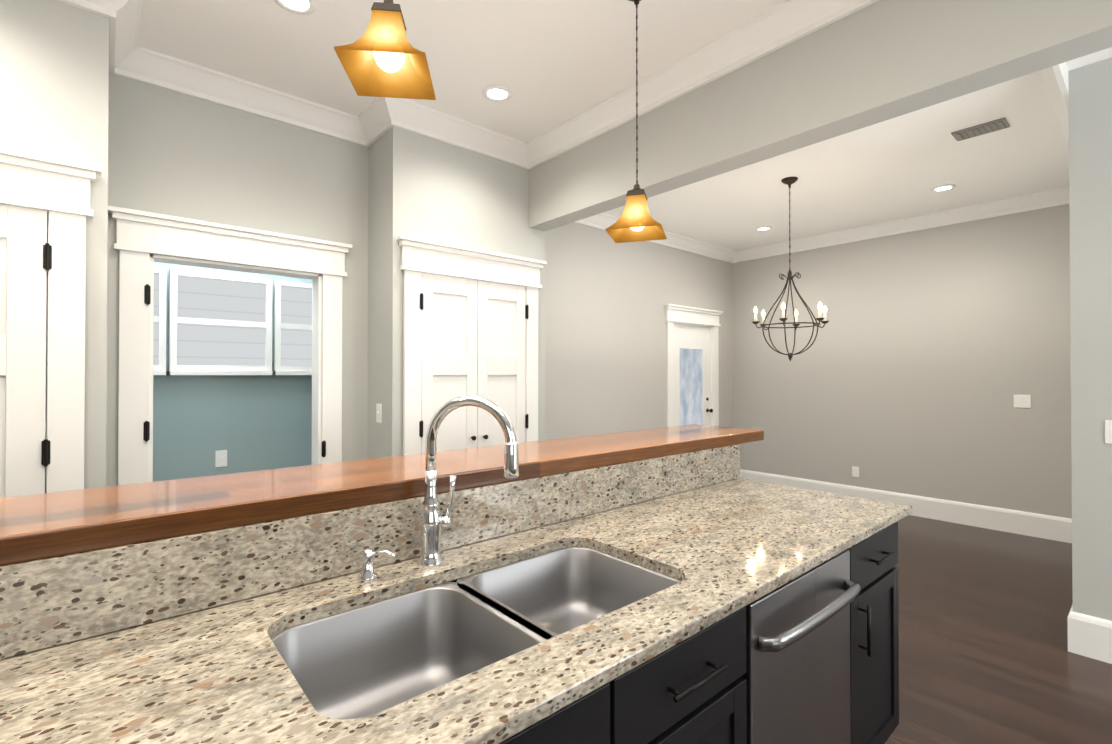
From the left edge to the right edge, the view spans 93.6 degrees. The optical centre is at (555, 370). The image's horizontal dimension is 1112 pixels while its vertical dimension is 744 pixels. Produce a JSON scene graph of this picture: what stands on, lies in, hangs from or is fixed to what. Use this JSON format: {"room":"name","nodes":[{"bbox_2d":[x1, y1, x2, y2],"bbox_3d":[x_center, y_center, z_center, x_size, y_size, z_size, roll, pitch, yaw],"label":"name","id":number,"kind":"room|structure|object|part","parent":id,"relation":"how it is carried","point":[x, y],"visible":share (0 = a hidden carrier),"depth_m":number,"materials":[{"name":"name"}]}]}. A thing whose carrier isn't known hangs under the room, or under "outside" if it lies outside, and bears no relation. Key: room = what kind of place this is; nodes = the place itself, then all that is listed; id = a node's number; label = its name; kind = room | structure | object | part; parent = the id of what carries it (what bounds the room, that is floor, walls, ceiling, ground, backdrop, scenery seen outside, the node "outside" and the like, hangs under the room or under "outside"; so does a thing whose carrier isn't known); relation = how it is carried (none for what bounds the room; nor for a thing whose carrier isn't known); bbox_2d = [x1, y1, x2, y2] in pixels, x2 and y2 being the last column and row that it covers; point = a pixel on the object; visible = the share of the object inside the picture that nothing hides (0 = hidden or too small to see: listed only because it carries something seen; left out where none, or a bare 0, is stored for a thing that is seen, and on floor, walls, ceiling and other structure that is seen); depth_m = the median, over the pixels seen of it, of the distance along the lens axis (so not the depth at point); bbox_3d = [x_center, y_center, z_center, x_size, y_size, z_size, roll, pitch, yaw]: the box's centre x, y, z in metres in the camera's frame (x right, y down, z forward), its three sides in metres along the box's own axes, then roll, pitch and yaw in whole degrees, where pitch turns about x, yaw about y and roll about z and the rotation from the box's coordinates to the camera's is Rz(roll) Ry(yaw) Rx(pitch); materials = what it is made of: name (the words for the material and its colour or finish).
{"room":"kitchen","nodes":[
{"label":"kitchen","id":0,"kind":"room"},
{"bbox_2d":[0,238,6,497],"bbox_3d":[-2.263,0.347,1.714,0.640,1.673,0.012,0,-1,-41],"label":"panel","id":1,"kind":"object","parent":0,"point":[3,241],"depth_m":1.91,"materials":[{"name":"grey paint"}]},
{"bbox_3d":[-2.263,0.599,1.712,0.640,1.168,0.012,0,-1,-41],"label":"door panel","id":2,"kind":"part","parent":1,"relation":"part of","materials":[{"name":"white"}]},
{"bbox_3d":[-2.263,-0.299,1.719,0.640,0.383,0.012,0,-1,-41],"label":"door panel","id":3,"kind":"part","parent":1,"relation":"part of","materials":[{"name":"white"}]},
{"bbox_2d":[0,0,108,488],"bbox_3d":[-3.490,-0.066,1.173,3.760,3.000,0.760,0,-1,-41],"label":"wall bump-out","id":4,"kind":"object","parent":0,"point":[54,75],"visible":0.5,"depth_m":2.06,"materials":[{"name":"grey paint"}]},
{"bbox_2d":[0,204,51,497],"bbox_3d":[-2.248,0.411,1.707,0.856,2.036,0.046,0,-1,-41],"label":"door","id":5,"kind":"structure","parent":4,"relation":"attached to","point":[23,345],"depth_m":1.94,"materials":[{"name":"white wood"}]},
{"bbox_3d":[-1.923,0.311,1.968,0.024,0.100,0.016,0,-1,-41],"label":"left door hinge","id":6,"kind":"part","parent":5,"relation":"part of","materials":[{"name":"black metal"}]},
{"bbox_3d":[-1.923,-0.429,1.974,0.024,0.100,0.016,0,-1,-41],"label":"left door hinge","id":7,"kind":"part","parent":5,"relation":"part of","materials":[{"name":"black metal"}]},
{"bbox_2d":[46,212,48,479],"bbox_3d":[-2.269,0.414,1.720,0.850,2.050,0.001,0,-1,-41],"label":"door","id":8,"kind":"structure","parent":4,"relation":"attached to","point":[47,350],"depth_m":2.00,"materials":[{"name":"white wood"}]},
{"bbox_2d":[0,147,100,492],"bbox_3d":[-2.241,0.318,1.688,1.150,2.242,0.064,0,-1,-41],"label":"door frame","id":9,"kind":"structure","parent":4,"relation":"attached to","point":[58,189],"depth_m":2.00,"materials":[{"name":"white wood"}]},
{"bbox_2d":[153,262,311,481],"bbox_3d":[-2.309,-0.044,3.851,3.650,3.000,0.150,0,-1,-41],"label":"wall","id":10,"kind":"structure","parent":0,"point":[248,423],"depth_m":3.72,"materials":[{"name":"teal paint"}]},
{"bbox_2d":[153,273,158,364],"bbox_3d":[-2.836,-0.338,3.286,0.534,0.604,0.004,0,-1,-41],"label":"window","id":11,"kind":"structure","parent":10,"relation":"in","point":[156,324],"depth_m":3.45,"materials":[{"name":"white"}]},
{"bbox_2d":[177,276,264,365],"bbox_3d":[-2.359,-0.335,3.697,0.534,0.604,0.004,0,-1,-41],"label":"panel","id":12,"kind":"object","parent":10,"relation":"in","point":[202,298],"depth_m":3.69,"materials":[{"name":"white"}]},
{"bbox_2d":[215,450,226,466],"bbox_3d":[-2.364,0.625,3.688,0.070,0.115,0.016,0,-1,-41],"label":"outlet","id":13,"kind":"object","parent":10,"relation":"attached to","point":[220,458],"visible":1,"depth_m":3.69,"materials":[{"name":"white plastic"}]},
{"bbox_2d":[281,286,311,365],"bbox_3d":[-1.882,-0.332,4.109,0.534,0.604,0.004,0,-1,-41],"label":"window","id":14,"kind":"structure","parent":10,"relation":"in","point":[296,308],"depth_m":4.01,"materials":[{"name":"white"}]},
{"bbox_2d":[106,73,367,486],"bbox_3d":[-1.697,-0.051,2.937,1.260,3.000,0.192,0,-1,-41],"label":"wall","id":15,"kind":"structure","parent":0,"point":[192,181],"depth_m":2.88,"materials":[{"name":"grey paint"}]},
{"bbox_2d":[109,28,144,75],"bbox_3d":[-1.910,-1.494,2.311,0.105,0.125,0.360,0,-1,-41],"label":"crown molding","id":16,"kind":"structure","parent":15,"relation":"attached to","point":[125,53],"depth_m":2.46,"materials":[{"name":"white wood"}]},
{"bbox_2d":[143,421,149,441],"bbox_3d":[-2.020,0.301,2.576,0.024,0.100,0.016,0,-1,-41],"label":"opening hinge","id":17,"kind":"object","parent":15,"relation":"attached to","point":[146,433],"visible":0.98,"depth_m":2.57,"materials":[{"name":"black metal"}]},
{"bbox_2d":[144,284,150,304],"bbox_3d":[-2.020,-0.374,2.582,0.024,0.100,0.016,0,-1,-41],"label":"opening hinge","id":18,"kind":"object","parent":15,"relation":"attached to","point":[147,293],"visible":0.98,"depth_m":2.58,"materials":[{"name":"black metal"}]},
{"bbox_3d":[-2.820,-0.324,3.267,0.650,0.710,0.070,0,-1,-41],"label":"window blue frame","id":19,"kind":"part","parent":15,"relation":"part of","materials":[{"name":"white wood"}]},
{"bbox_3d":[-2.343,-0.320,3.679,0.650,0.710,0.070,0,-1,-41],"label":"window blue frame","id":20,"kind":"part","parent":15,"relation":"part of","materials":[{"name":"white wood"}]},
{"bbox_2d":[109,48,380,146],"bbox_3d":[-1.633,-1.489,2.874,1.260,0.125,0.130,0,-1,-41],"label":"crown molding","id":21,"kind":"structure","parent":15,"relation":"attached to","point":[163,71],"depth_m":2.85,"materials":[{"name":"white wood"}]},
{"bbox_3d":[-1.866,-0.317,4.090,0.650,0.710,0.070,0,-1,-41],"label":"window blue frame","id":22,"kind":"part","parent":15,"relation":"part of","materials":[{"name":"white wood"}]},
{"bbox_2d":[321,440,325,456],"bbox_3d":[-1.388,0.470,3.121,0.024,0.100,0.016,0,-1,-41],"label":"opening hinge","id":23,"kind":"object","parent":15,"relation":"attached to","point":[323,453],"visible":1,"depth_m":3.12,"materials":[{"name":"black metal"}]},
{"bbox_3d":[-0.669,-0.286,3.267,0.247,0.383,0.012,0,-1,-41],"label":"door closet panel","id":24,"kind":"part","parent":15,"relation":"part of","materials":[{"name":"white wood"}]},
{"bbox_3d":[-0.669,0.611,3.260,0.247,1.168,0.012,0,-1,-41],"label":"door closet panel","id":25,"kind":"part","parent":15,"relation":"part of","materials":[{"name":"white wood"}]},
{"bbox_3d":[-0.371,0.614,3.517,0.247,1.168,0.012,0,-1,-41],"label":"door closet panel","id":26,"kind":"part","parent":15,"relation":"part of","materials":[{"name":"white wood"}]},
{"bbox_3d":[-0.371,-0.284,3.524,0.247,0.383,0.012,0,-1,-41],"label":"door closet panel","id":27,"kind":"part","parent":15,"relation":"part of","materials":[{"name":"white wood"}]},
{"bbox_2d":[367,126,544,458],"bbox_3d":[-0.754,-0.045,3.687,1.150,3.000,0.730,0,-1,-41],"label":"wall","id":28,"kind":"structure","parent":0,"point":[423,187],"depth_m":3.23,"materials":[{"name":"grey paint"}]},
{"bbox_2d":[369,97,524,167],"bbox_3d":[-0.622,-1.486,3.268,0.995,0.125,0.115,0,-1,-41],"label":"crown molding","id":29,"kind":"structure","parent":28,"relation":"attached to","point":[384,112],"depth_m":3.20,"materials":[{"name":"white wood"}]},
{"bbox_2d":[419,273,487,452],"bbox_3d":[-0.634,0.428,3.256,0.470,2.026,0.069,0,-1,-41],"label":"closet door","id":30,"kind":"structure","parent":28,"relation":"in","point":[444,364],"depth_m":3.24,"materials":[{"name":"white wood"}]},
{"bbox_3d":[-0.801,0.350,3.108,0.024,0.100,0.016,0,-1,-41],"label":"closet door hinge","id":31,"kind":"part","parent":30,"relation":"part of","materials":[{"name":"black metal"}]},
{"bbox_3d":[-0.801,-0.410,3.115,0.024,0.100,0.016,0,-1,-41],"label":"closet door hinge","id":32,"kind":"part","parent":30,"relation":"part of","materials":[{"name":"black metal"}]},
{"bbox_3d":[-0.493,0.432,3.359,0.122,0.032,0.041,0,-1,-41],"label":"closet door knobs","id":33,"kind":"part","parent":30,"relation":"part of","materials":[{"name":"black metal"}]},
{"bbox_2d":[396,235,546,454],"bbox_3d":[-0.498,0.339,3.365,1.090,2.227,0.064,0,-1,-41],"label":"trim","id":34,"kind":"structure","parent":28,"relation":"attached to","point":[420,256],"depth_m":3.20,"materials":[{"name":"white wood"}]},
{"bbox_2d":[477,280,528,446],"bbox_3d":[-0.355,0.430,3.513,0.407,2.026,0.046,0,-1,-41],"label":"closet door","id":35,"kind":"structure","parent":28,"relation":"in","point":[487,364],"depth_m":3.50,"materials":[{"name":"white wood"}]},
{"bbox_3d":[-0.200,0.354,3.627,0.024,0.100,0.016,0,-1,-41],"label":"closet door hinge","id":36,"kind":"part","parent":35,"relation":"part of","materials":[{"name":"black metal"}]},
{"bbox_3d":[-0.200,-0.406,3.633,0.024,0.100,0.016,0,-1,-41],"label":"closet door hinge","id":37,"kind":"part","parent":35,"relation":"part of","materials":[{"name":"black metal"}]},
{"bbox_2d":[525,0,878,169],"bbox_3d":[1.783,-1.502,1.332,0.105,0.125,6.170,0,-1,-41],"label":"crown molding","id":38,"kind":"structure","parent":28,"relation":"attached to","point":[779,26],"depth_m":2.57,"materials":[{"name":"white wood"}]},
{"bbox_2d":[138,0,1111,250],"bbox_3d":[0.234,-1.621,1.798,11.400,0.120,9.900,0,-1,-41],"label":"ceiling","id":39,"kind":"structure","parent":0,"point":[550,64],"depth_m":2.90,"materials":[{"name":"white paint"}]},
{"bbox_2d":[57,0,141,35],"bbox_3d":[-3.169,-1.505,0.891,3.865,0.125,0.105,0,-1,-41],"label":"crown molding","id":40,"kind":"structure","parent":39,"relation":"attached to","point":[125,15],"depth_m":2.13,"materials":[{"name":"white wood"}]},
{"bbox_2d":[274,0,316,14],"bbox_3d":[-1.098,-1.552,2.193,0.170,0.009,0.170,0,-1,-41],"label":"recessed light","id":41,"kind":"object","parent":39,"relation":"in","point":[311,8],"depth_m":2.22,"materials":[{"name":"white"}]},
{"bbox_3d":[-1.098,-1.553,2.193,0.110,0.001,0.110,0,-1,-41],"label":"recessed ceiling light lens","id":42,"kind":"part","parent":41,"relation":"part of","materials":[{"name":"white glass"}]},
{"bbox_2d":[334,0,435,99],"bbox_3d":[-0.441,-1.170,1.383,0.216,0.787,0.216,0,0,-6],"label":"pendant light","id":43,"kind":"object","parent":39,"relation":"hanging from","point":[381,57],"visible":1,"depth_m":1.37,"materials":[{"name":"orange glass"}]},
{"bbox_3d":[-0.441,-1.245,1.384,0.124,0.637,0.124,0,-1,39],"label":"cord","id":44,"kind":"part","parent":43,"relation":"part of","materials":[{"name":"brown metal"}]},
{"bbox_3d":[-0.441,-0.834,1.381,0.080,0.080,0.080,0,-1,39],"label":"bulb","id":45,"kind":"part","parent":43,"relation":"part of","materials":[{"name":"beige glass"}]},
{"bbox_2d":[482,85,512,101],"bbox_3d":[-0.328,-1.546,2.924,0.170,0.009,0.170,0,-1,-41],"label":"recessed light","id":46,"kind":"object","parent":39,"relation":"in","point":[508,91],"depth_m":2.92,"materials":[{"name":"white"}]},
{"bbox_3d":[-0.328,-1.547,2.924,0.110,0.001,0.110,0,-1,-41],"label":"recessed ceiling light lens","id":47,"kind":"part","parent":46,"relation":"part of","materials":[{"name":"white glass"}]},
{"bbox_2d":[605,0,666,242],"bbox_3d":[0.330,-1.054,2.127,0.216,1.007,0.216,0,0,17],"label":"pendant light","id":48,"kind":"object","parent":39,"relation":"hanging from","point":[635,222],"visible":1,"depth_m":2.10,"materials":[{"name":"orange glass"}]},
{"bbox_3d":[0.330,-0.626,2.124,0.306,0.150,0.306,0,-1,-28],"label":"lamp shade","id":49,"kind":"part","parent":48,"relation":"part of","materials":[{"name":"orange glass"}]},
{"bbox_3d":[0.330,-1.129,2.128,0.124,0.857,0.124,0,-1,-28],"label":"cord","id":50,"kind":"part","parent":48,"relation":"part of","materials":[{"name":"brown metal"}]},
{"bbox_3d":[0.330,-0.608,2.124,0.080,0.080,0.080,0,-1,-28],"label":"bulb","id":51,"kind":"part","parent":48,"relation":"part of","materials":[{"name":"beige glass"}]},
{"bbox_2d":[755,226,771,230],"bbox_3d":[2.238,-1.524,5.628,0.170,0.009,0.170,0,-1,-41],"label":"recessed light","id":52,"kind":"object","parent":39,"relation":"in","point":[769,227],"visible":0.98,"depth_m":5.60,"materials":[{"name":"white"}]},
{"bbox_2d":[752,176,828,360],"bbox_3d":[1.886,-0.803,4.209,0.586,1.475,0.586,0,-1,-41],"label":"chandelier","id":53,"kind":"object","parent":39,"relation":"hanging from","point":[788,181],"visible":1,"depth_m":4.20,"materials":[{"name":"brown metal"}]},
{"bbox_2d":[931,184,955,191],"bbox_3d":[3.268,-1.534,4.404,0.170,0.009,0.170,0,-1,-41],"label":"recessed light","id":54,"kind":"object","parent":39,"relation":"in","point":[952,186],"depth_m":4.40,"materials":[{"name":"white"}]},
{"bbox_3d":[3.268,-1.535,4.404,0.110,0.001,0.110,0,-1,-41],"label":"recessed ceiling light lens","id":55,"kind":"part","parent":54,"relation":"part of","materials":[{"name":"white glass"}]},
{"bbox_2d":[951,117,1009,140],"bbox_3d":[2.723,-1.540,3.352,0.170,0.016,0.270,0,-1,-41],"label":"ceiling vent","id":56,"kind":"object","parent":39,"relation":"in","point":[983,128],"visible":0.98,"depth_m":3.33,"materials":[{"name":"silver metal"}]},
{"bbox_2d":[545,222,732,439],"bbox_3d":[0.883,-0.029,5.678,3.930,3.000,0.156,0,-1,-41],"label":"wall","id":57,"kind":"structure","parent":0,"point":[607,297],"depth_m":5.40,"materials":[{"name":"grey paint"}]},
{"bbox_2d":[574,213,737,262],"bbox_3d":[0.908,-1.468,5.546,3.780,0.125,0.105,0,-1,-41],"label":"crown molding","id":58,"kind":"structure","parent":57,"relation":"attached to","point":[602,221],"depth_m":6.02,"materials":[{"name":"white wood"}]},
{"bbox_3d":[1.612,0.466,6.261,0.780,2.000,0.040,0,-1,-41],"label":"door glass","id":59,"kind":"part","parent":57,"relation":"part of","materials":[{"name":"white"}]},
{"bbox_2d":[664,304,722,426],"bbox_3d":[1.649,0.367,6.219,1.120,2.217,0.092,0,-1,-41],"label":"door frame","id":60,"kind":"structure","parent":57,"relation":"attached to","point":[687,315],"depth_m":6.21,"materials":[{"name":"white wood"}]},
{"bbox_3d":[1.895,0.430,6.430,0.052,0.185,0.074,0,-1,-41],"label":"door glass handle","id":61,"kind":"part","parent":57,"relation":"part of","materials":[{"name":"black"}]},
{"bbox_2d":[680,348,701,425],"bbox_3d":[1.614,0.501,6.258,0.480,1.510,0.006,0,-1,-41],"label":"glass pane","id":62,"kind":"object","parent":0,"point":[690,386],"visible":0.43,"depth_m":6.26,"materials":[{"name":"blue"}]},
{"bbox_2d":[668,661,727,702],"bbox_3d":[0.291,0.639,1.079,0.180,0.011,0.035,0,-1,-41],"label":"handle","id":63,"kind":"object","parent":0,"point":[697,670],"depth_m":1.08,"materials":[{"name":"black metal"}]},
{"bbox_2d":[529,0,1111,230],"bbox_3d":[1.879,-1.296,1.413,0.150,0.535,6.170,0,-1,-41],"label":"header beam","id":64,"kind":"structure","parent":0,"point":[879,61],"depth_m":2.19,"materials":[{"name":"grey paint"}]},
{"bbox_2d":[732,204,1071,518],"bbox_3d":[3.454,-0.030,5.593,0.150,3.000,3.345,0,-1,-41],"label":"wall","id":65,"kind":"structure","parent":0,"point":[921,361],"depth_m":5.23,"materials":[{"name":"grey paint"}]},
{"bbox_2d":[852,466,858,476],"bbox_3d":[3.261,1.106,5.685,0.009,0.115,0.070,0,-1,-41],"label":"outlet","id":66,"kind":"object","parent":65,"relation":"attached to","point":[855,471],"visible":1,"depth_m":5.68,"materials":[{"name":"white plastic"}]},
{"bbox_2d":[738,186,1068,261],"bbox_3d":[3.353,-1.468,5.527,0.105,0.125,3.120,0,-1,-41],"label":"crown molding","id":67,"kind":"structure","parent":65,"relation":"attached to","point":[1058,196],"depth_m":5.20,"materials":[{"name":"white wood"}]},
{"bbox_2d":[737,469,1071,542],"bbox_3d":[3.390,1.367,5.527,0.018,0.205,3.345,0,-1,-41],"label":"baseboard","id":68,"kind":"structure","parent":65,"relation":"attached to","point":[1043,526],"depth_m":5.00,"materials":[{"name":"white wood"}]},
{"bbox_2d":[1014,395,1030,407],"bbox_3d":[4.154,0.278,4.652,0.016,0.115,0.115,0,-1,-41],"label":"light switch","id":69,"kind":"object","parent":65,"relation":"attached to","point":[1022,401],"visible":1,"depth_m":4.65,"materials":[{"name":"white plastic"}]},
{"bbox_2d":[1037,62,1068,148],"bbox_3d":[3.033,-1.487,3.101,3.760,0.125,0.105,0,-1,-41],"label":"crown molding","id":70,"kind":"structure","parent":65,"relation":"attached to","point":[1054,81],"depth_m":2.78,"materials":[{"name":"white wood"}]},
{"bbox_2d":[884,515,1111,743],"bbox_3d":[0.234,1.489,1.773,11.400,0.100,9.900,0,-1,-41],"label":"floor","id":71,"kind":"structure","parent":0,"point":[986,656],"depth_m":2.73,"materials":[{"name":"brown wood"}]},
{"bbox_2d":[0,443,911,743],"bbox_3d":[-0.682,0.891,0.797,4.730,1.080,0.946,0,-1,-41],"label":"kitchen island","id":72,"kind":"object","parent":71,"relation":"on","point":[678,585],"depth_m":1.21,"materials":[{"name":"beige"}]},
{"bbox_2d":[0,444,739,658],"bbox_3d":[-0.887,0.436,1.038,4.730,0.165,0.020,0,-1,-41],"label":"backsplash","id":73,"kind":"structure","parent":72,"relation":"attached to","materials":[{"name":"stone"}]},
{"bbox_2d":[357,548,395,581],"bbox_3d":[-0.451,0.484,1.305,0.078,0.074,0.073,0,-1,-41],"label":"soap dispenser","id":74,"kind":"object","parent":72,"relation":"on","point":[367,574],"depth_m":1.30,"materials":[{"name":"silver metal"}]},
{"bbox_2d":[0,424,763,558],"bbox_3d":[-0.931,0.329,1.281,4.980,0.053,0.435,0,-1,-41],"label":"island countertop","id":75,"kind":"structure","parent":72,"relation":"on","point":[29,524],"depth_m":1.30,"materials":[{"name":"brown wood"}]},
{"bbox_2d":[271,547,680,719],"bbox_3d":[-0.125,0.601,1.202,0.960,0.333,0.505,0,-1,-41],"label":"sink","id":76,"kind":"object","parent":72,"relation":"in","point":[402,647],"depth_m":1.25,"materials":[{"name":"silver metal"}]},
{"bbox_2d":[499,683,609,743],"bbox_3d":[-0.083,0.638,0.793,0.460,0.157,0.020,0,-1,-41],"label":"drawer","id":77,"kind":"object","parent":72,"relation":"in","point":[586,720],"depth_m":0.88,"materials":[{"name":"black wood"}]},
{"bbox_2d":[609,607,745,743],"bbox_3d":[0.273,0.640,1.100,0.460,0.157,0.020,0,-1,-41],"label":"drawer","id":78,"kind":"object","parent":72,"relation":"in","point":[642,706],"depth_m":1.06,"materials":[{"name":"black wood"}]},
{"bbox_2d":[648,677,746,743],"bbox_3d":[0.273,1.026,1.097,0.460,0.585,0.020,0,-1,-41],"label":"door","id":79,"kind":"structure","parent":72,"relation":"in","point":[722,719],"depth_m":1.17,"materials":[{"name":"black wood"}]},
{"bbox_2d":[743,549,860,743],"bbox_3d":[0.711,0.938,1.432,0.610,0.747,0.087,0,-1,-41],"label":"dishwasher","id":80,"kind":"object","parent":72,"relation":"in","point":[797,676],"depth_m":1.42,"materials":[{"name":"silver metal"}]},
{"bbox_3d":[0.999,0.839,1.689,0.011,0.160,0.035,0,-1,-41],"label":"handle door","id":81,"kind":"part","parent":72,"relation":"part of","materials":[{"name":"black metal"}]},
{"bbox_3d":[1.106,0.646,1.819,0.460,0.157,0.020,0,-1,-41],"label":"drawer","id":82,"kind":"part","parent":72,"relation":"part of","materials":[{"name":"black wood"}]},
{"bbox_3d":[1.106,1.032,1.816,0.460,0.585,0.020,0,-1,-41],"label":"door","id":83,"kind":"part","parent":72,"relation":"part of","materials":[{"name":"black wood"}]},
{"bbox_3d":[1.124,0.645,1.798,0.160,0.011,0.035,0,-1,-41],"label":"handle drawer","id":84,"kind":"part","parent":72,"relation":"part of","materials":[{"name":"black metal"}]},
{"bbox_2d":[1067,609,1111,663],"bbox_3d":[3.807,1.333,1.341,0.018,0.205,3.573,0,-1,-41],"label":"baseboard","id":85,"kind":"structure","parent":71,"relation":"on","point":[1089,636],"depth_m":2.63,"materials":[{"name":"white wood"}]},
{"bbox_2d":[1068,57,1111,620],"bbox_3d":[4.793,-0.057,2.191,2.570,3.000,3.555,0,-1,-41],"label":"wall block","id":86,"kind":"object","parent":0,"point":[1090,148],"visible":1,"depth_m":2.64,"materials":[{"name":"grey paint"}]},
{"bbox_2d":[1105,420,1111,443],"bbox_3d":[2.754,0.306,2.571,0.016,0.115,0.070,0,-1,-41],"label":"light switch","id":87,"kind":"object","parent":86,"relation":"attached to","point":[1108,431],"visible":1,"depth_m":2.59,"materials":[{"name":"white plastic"}]}
]}

